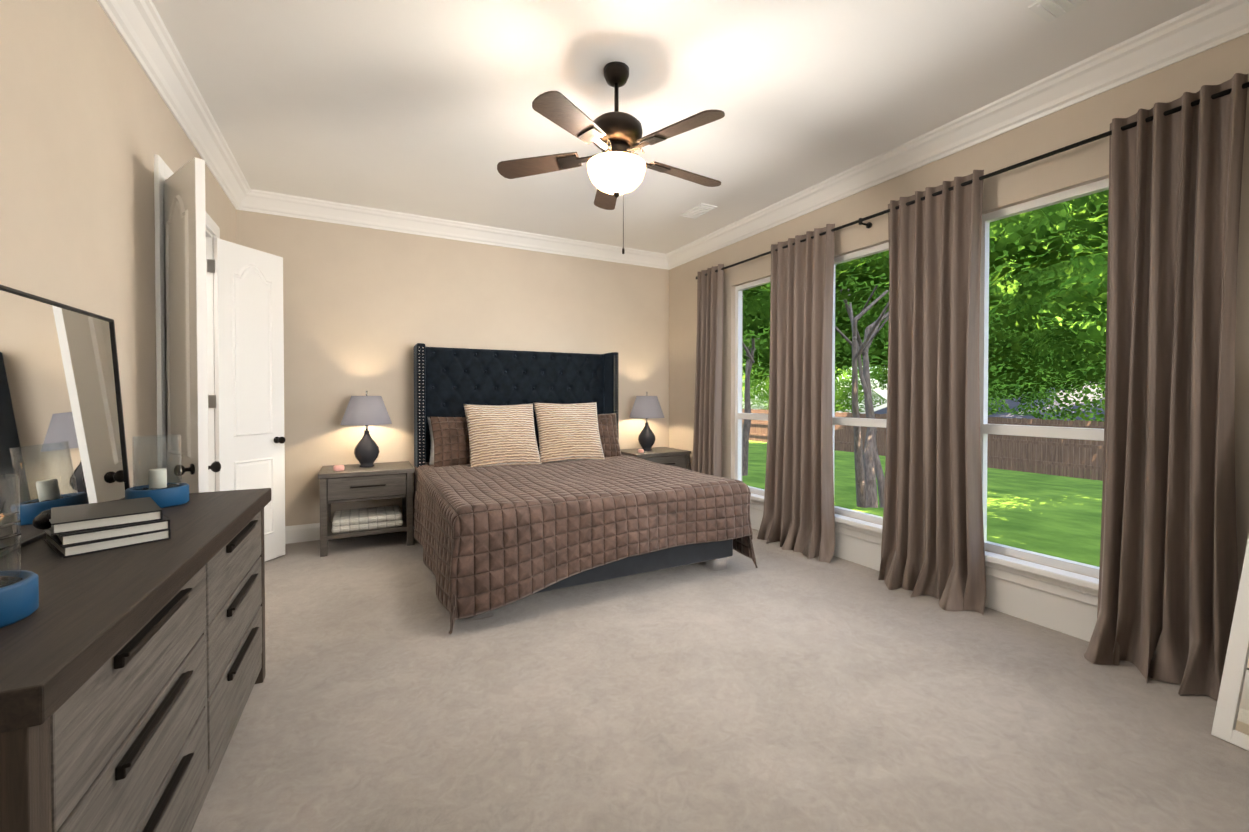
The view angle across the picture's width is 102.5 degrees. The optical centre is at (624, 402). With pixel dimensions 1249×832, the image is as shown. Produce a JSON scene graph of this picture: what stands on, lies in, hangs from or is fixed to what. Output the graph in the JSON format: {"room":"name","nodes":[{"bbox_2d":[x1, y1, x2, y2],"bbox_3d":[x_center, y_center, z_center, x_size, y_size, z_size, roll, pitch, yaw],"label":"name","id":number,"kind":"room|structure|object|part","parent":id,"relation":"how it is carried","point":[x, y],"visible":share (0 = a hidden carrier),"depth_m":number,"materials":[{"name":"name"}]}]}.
{"room":"bedroom","nodes":[
{"label":"bedroom","id":0,"kind":"room"},
{"bbox_2d":[0,0,235,487],"bbox_3d":[-1.912,-0.230,1.512,0.150,3.000,6.030,0,1,-28],"label":"wall","id":1,"kind":"structure","parent":0,"point":[79,121],"depth_m":1.92,"materials":[{"name":"paint"}]},
{"bbox_2d":[97,0,250,208],"bbox_3d":[-1.792,-1.656,1.557,0.122,0.150,6.030,0,1,-28],"label":"crown molding","id":2,"kind":"structure","parent":1,"relation":"attached to","point":[140,27],"depth_m":2.62,"materials":[{"name":"white wood"}]},
{"bbox_2d":[154,154,219,491],"bbox_3d":[-2.710,-0.002,3.050,0.171,2.505,1.240,0,1,-28],"label":"door frame","id":3,"kind":"structure","parent":1,"relation":"attached to","point":[163,172],"depth_m":2.58,"materials":[{"name":"white wood"}]},
{"bbox_2d":[164,157,220,492],"bbox_3d":[-2.192,0.053,2.498,0.510,2.385,0.174,0,1,34],"label":"door leaf","id":4,"kind":"structure","parent":1,"relation":"in","point":[185,301],"depth_m":2.39,"materials":[{"name":"white wood"}]},
{"bbox_2d":[213,238,285,560],"bbox_3d":[-2.812,0.037,3.782,0.174,2.385,0.510,0,1,14],"label":"door leaf","id":5,"kind":"structure","parent":1,"relation":"in","point":[250,439],"depth_m":3.75,"materials":[{"name":"white wood"}]},
{"bbox_2d":[236,210,668,525],"bbox_3d":[-1.996,-0.273,4.961,5.980,3.000,0.150,0,1,-28],"label":"wall","id":6,"kind":"structure","parent":0,"point":[367,309],"depth_m":4.81,"materials":[{"name":"paint"}]},
{"bbox_2d":[285,523,413,543],"bbox_3d":[-1.347,1.149,5.227,4.300,0.150,0.016,0,1,-28],"label":"baseboard","id":7,"kind":"structure","parent":6,"relation":"attached to","point":[301,533],"depth_m":4.43,"materials":[{"name":"white wood"}]},
{"bbox_2d":[236,189,668,269],"bbox_3d":[-1.322,-1.700,5.144,4.300,0.150,0.122,0,1,-28],"label":"crown molding","id":8,"kind":"structure","parent":6,"relation":"attached to","point":[265,202],"depth_m":4.87,"materials":[{"name":"white wood"}]},
{"bbox_2d":[152,0,1211,253],"bbox_3d":[-0.554,-1.799,2.208,5.980,0.120,6.330,0,1,-28],"label":"ceiling","id":9,"kind":"structure","parent":0,"point":[416,106],"depth_m":2.76,"materials":[{"name":"paint"}]},
{"bbox_2d":[497,61,724,253],"bbox_3d":[0.004,-1.262,2.657,1.216,0.965,1.261,0,1,-28],"label":"fan","id":10,"kind":"object","parent":9,"relation":"hanging from","point":[616,168],"visible":1,"depth_m":2.55,"materials":[{"name":"brown wood"}]},
{"bbox_3d":[-0.042,-1.177,2.639,0.308,0.135,0.308,0,1,-28],"label":"lamp shade","id":11,"kind":"part","parent":10,"relation":"part of","materials":[{"name":"white glass"}]},
{"bbox_2d":[680,203,716,218],"bbox_3d":[0.679,-1.758,4.629,0.180,0.019,0.340,0,1,-28],"label":"ceiling vent","id":12,"kind":"object","parent":9,"relation":"in","point":[698,210],"visible":1,"depth_m":4.59,"materials":[{"name":"white metal"}]},
{"bbox_2d":[1028,0,1088,22],"bbox_3d":[1.929,-1.727,2.088,0.180,0.019,0.340,0,1,-28],"label":"ceiling vent","id":13,"kind":"object","parent":9,"relation":"in","point":[1048,11],"visible":1,"depth_m":2.19,"materials":[{"name":"white metal"}]},
{"bbox_2d":[192,528,1248,831],"bbox_3d":[-0.554,1.321,2.247,5.980,0.120,6.330,0,1,-28],"label":"floor","id":14,"kind":"structure","parent":0,"point":[778,688],"depth_m":2.02,"materials":[{"name":"carpet"}]},
{"bbox_2d":[0,488,270,831],"bbox_3d":[-1.461,0.839,1.431,0.478,0.864,1.770,0,1,-26],"label":"dresser","id":15,"kind":"object","parent":14,"relation":"on","point":[130,676],"visible":0.96,"depth_m":1.13,"materials":[{"name":"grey wood"}]},
{"bbox_2d":[0,474,38,627],"bbox_3d":[-1.228,0.278,0.929,0.184,0.270,0.184,0,1,-28],"label":"candle holder","id":16,"kind":"object","parent":15,"relation":"on","point":[19,594],"visible":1,"depth_m":0.96,"materials":[{"name":"blue ceramic"}]},
{"bbox_3d":[-1.228,0.252,0.928,0.140,0.218,0.140,0,1,-28],"label":"glass","id":17,"kind":"part","parent":16,"relation":"part of","materials":[{"name":"clear glass"}]},
{"bbox_2d":[0,285,129,556],"bbox_3d":[-1.776,0.038,1.502,0.020,0.735,1.240,-4,3,-28],"label":"dresser mirror","id":18,"kind":"object","parent":15,"relation":"on","point":[62,437],"visible":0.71,"depth_m":1.61,"materials":[{"name":"black mirror"}]},
{"bbox_2d":[44,497,170,557],"bbox_3d":[-1.529,0.360,1.481,0.306,0.091,0.233,1,1,37],"label":"books","id":19,"kind":"object","parent":15,"relation":"on","point":[77,530],"visible":0.98,"depth_m":1.41,"materials":[{"name":"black paper"}]},
{"bbox_2d":[125,434,188,507],"bbox_3d":[-1.821,0.266,1.956,0.184,0.270,0.184,0,1,-28],"label":"candle holder","id":20,"kind":"object","parent":15,"relation":"on","point":[160,491],"visible":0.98,"depth_m":1.93,"materials":[{"name":"blue ceramic"}]},
{"bbox_3d":[-1.821,0.240,1.956,0.140,0.218,0.140,0,1,-28],"label":"glass","id":21,"kind":"part","parent":20,"relation":"part of","materials":[{"name":"clear glass"}]},
{"bbox_2d":[318,461,414,556],"bbox_3d":[-2.251,0.902,4.398,0.714,0.665,0.572,0,1,-28],"label":"nightstand","id":22,"kind":"object","parent":14,"relation":"on","point":[356,482],"visible":0.98,"depth_m":4.21,"materials":[{"name":"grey wood"}]},
{"bbox_2d":[333,465,343,470],"bbox_3d":[-2.393,0.551,4.202,0.080,0.042,0.080,0,1,-28],"label":"candle","id":23,"kind":"object","parent":22,"relation":"on","point":[338,467],"visible":1,"depth_m":4.17,"materials":[{"name":"pink wax"}]},
{"bbox_2d":[340,390,391,466],"bbox_3d":[-2.282,0.231,4.437,0.410,0.676,0.410,0,1,-28],"label":"lamp","id":24,"kind":"object","parent":22,"relation":"on","point":[366,411],"visible":1,"depth_m":4.34,"materials":[{"name":"grey ceramic"}]},
{"bbox_3d":[-2.282,0.069,4.435,0.410,0.250,0.410,0,1,-28],"label":"lamp shade","id":25,"kind":"part","parent":24,"relation":"part of","materials":[{"name":"grey fabric"}]},
{"bbox_2d":[331,505,402,532],"bbox_3d":[-2.252,1.019,4.401,0.540,0.110,0.430,0,1,-28],"label":"quilt","id":26,"kind":"object","parent":22,"relation":"on","point":[386,517],"depth_m":4.27,"materials":[{"name":"white fabric"}]},
{"bbox_2d":[413,343,757,634],"bbox_3d":[-0.547,0.351,4.231,2.184,1.770,2.467,0,1,-28],"label":"bed","id":27,"kind":"object","parent":14,"relation":"on","point":[530,479],"visible":1,"depth_m":3.60,"materials":[{"name":"fabric"}]},
{"bbox_2d":[427,417,433,464],"bbox_3d":[-1.489,0.369,4.823,0.750,0.480,0.207,0,-13,-28],"label":"pillow","id":28,"kind":"object","parent":27,"relation":"on","point":[429,428],"depth_m":4.66,"materials":[{"name":"white"}]},
{"bbox_2d":[430,416,469,466],"bbox_3d":[-1.454,0.361,4.627,0.620,0.500,0.180,0,-19,-32],"label":"pillow","id":29,"kind":"object","parent":27,"relation":"on","point":[450,434],"depth_m":4.49,"materials":[{"name":"brown fabric"}]},
{"bbox_3d":[-1.046,0.299,5.177,2.061,1.690,0.325,0,1,-28],"label":"headboard","id":30,"kind":"part","parent":27,"relation":"part of","materials":[{"name":"fabric"}]},
{"bbox_2d":[597,413,621,456],"bbox_3d":[-0.339,0.354,5.215,0.620,0.500,0.180,0,-19,-24],"label":"pillow","id":31,"kind":"object","parent":27,"relation":"on","point":[607,423],"depth_m":5.23,"materials":[{"name":"brown fabric"}]},
{"bbox_2d":[620,447,690,469],"bbox_3d":[0.314,0.885,5.751,0.714,0.665,0.572,0,1,-28],"label":"nightstand","id":32,"kind":"object","parent":14,"relation":"on","point":[671,456],"visible":0.33,"depth_m":5.59,"materials":[{"name":"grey wood"}]},
{"bbox_2d":[629,392,664,450],"bbox_3d":[0.257,0.214,5.776,0.410,0.676,0.410,0,1,-28],"label":"lamp","id":33,"kind":"object","parent":32,"relation":"on","point":[646,407],"visible":0.98,"depth_m":5.67,"materials":[{"name":"grey fabric"}]},
{"bbox_3d":[0.257,0.052,5.774,0.410,0.250,0.410,0,1,-28],"label":"lamp shade","id":34,"kind":"part","parent":33,"relation":"part of","materials":[{"name":"grey fabric"}]},
{"bbox_2d":[1211,536,1248,750],"bbox_3d":[2.582,0.536,1.694,0.532,1.474,0.620,0,1,-20],"label":"leaning mirror","id":35,"kind":"object","parent":14,"relation":"on","point":[1231,721],"visible":1,"depth_m":1.90,"materials":[{"name":"white mirror"}]},
{"bbox_2d":[669,33,1248,584],"bbox_3d":[2.024,-0.256,3.587,0.150,3.000,6.030,0,1,-28],"label":"wall","id":36,"kind":"structure","parent":0,"point":[1084,164],"depth_m":2.97,"materials":[{"name":"paint"}]},
{"bbox_2d":[735,276,770,494],"bbox_3d":[1.385,-0.146,4.789,0.060,2.090,0.950,0,1,-28],"label":"window","id":37,"kind":"structure","parent":36,"relation":"in","point":[739,415],"depth_m":5.17,"materials":[{"name":"white wood"}]},
{"bbox_2d":[832,242,888,524],"bbox_3d":[1.922,-0.133,3.772,0.060,2.090,0.950,0,1,-28],"label":"window","id":38,"kind":"structure","parent":36,"relation":"in","point":[867,422],"depth_m":3.97,"materials":[{"name":"white wood"}]},
{"bbox_2d":[750,517,1094,641],"bbox_3d":[1.951,1.170,3.566,0.016,0.150,6.030,0,1,-28],"label":"baseboard","id":39,"kind":"structure","parent":36,"relation":"attached to","point":[1074,627],"depth_m":2.90,"materials":[{"name":"white wood"}]},
{"bbox_2d":[750,493,1098,624],"bbox_3d":[1.824,1.025,3.763,0.095,0.235,3.600,0,1,-28],"label":"window sill","id":40,"kind":"structure","parent":36,"relation":"attached to","point":[1068,593],"depth_m":2.88,"materials":[{"name":"white wood"}]},
{"bbox_2d":[666,0,1248,269],"bbox_3d":[1.904,-1.680,3.506,0.122,0.150,6.030,0,1,-28],"label":"crown molding","id":41,"kind":"structure","parent":36,"relation":"attached to","point":[1202,28],"depth_m":2.85,"materials":[{"name":"white wood"}]},
{"bbox_2d":[692,73,1248,699],"bbox_3d":[1.698,-0.080,3.729,0.294,2.636,4.074,0,1,-28],"label":"curtains","id":42,"kind":"object","parent":36,"relation":"attached to","point":[1168,579],"visible":0.98,"depth_m":2.44,"materials":[{"name":"brown fabric"}]},
{"bbox_2d":[692,264,723,476],"bbox_3d":[0.832,-0.099,5.300,0.195,2.636,0.465,0,1,-28],"label":"curtain","id":43,"kind":"object","parent":42,"relation":"hanging from","point":[707,435],"depth_m":5.29,"materials":[{"name":"fabric"}]},
{"bbox_2d":[757,224,834,562],"bbox_3d":[1.414,-0.085,4.204,0.191,2.636,0.806,0,1,-28],"label":"curtain","id":44,"kind":"object","parent":42,"relation":"hanging from","point":[798,513],"depth_m":4.19,"materials":[{"name":"fabric"}]},
{"bbox_2d":[878,170,985,614],"bbox_3d":[1.926,-0.073,3.210,0.214,2.636,0.683,0,1,-28],"label":"curtain","id":45,"kind":"object","parent":42,"relation":"hanging from","point":[933,528],"depth_m":3.23,"materials":[{"name":"fabric"}]},
{"bbox_3d":[1.778,-1.335,3.755,0.115,0.059,4.074,0,1,-28],"label":"curtain rod","id":46,"kind":"part","parent":42,"relation":"part of","materials":[{"name":"black metal"}]},
{"bbox_2d":[979,178,1108,577],"bbox_3d":[2.458,-0.120,2.755,0.060,2.090,0.950,0,1,-28],"label":"window","id":47,"kind":"structure","parent":36,"relation":"in","point":[986,428],"depth_m":3.00,"materials":[{"name":"white wood"}]},
{"label":"outside","id":48,"kind":"structure","parent":0,"visible":0},
{"bbox_2d":[742,190,1108,566],"bbox_3d":[25.418,-2.840,18.986,55.610,15.281,90.000,0,1,-28],"label":"garden","id":49,"kind":"object","parent":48,"point":[1048,265],"visible":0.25,"depth_m":9.81,"materials":[{"name":"green plant"}]}
]}

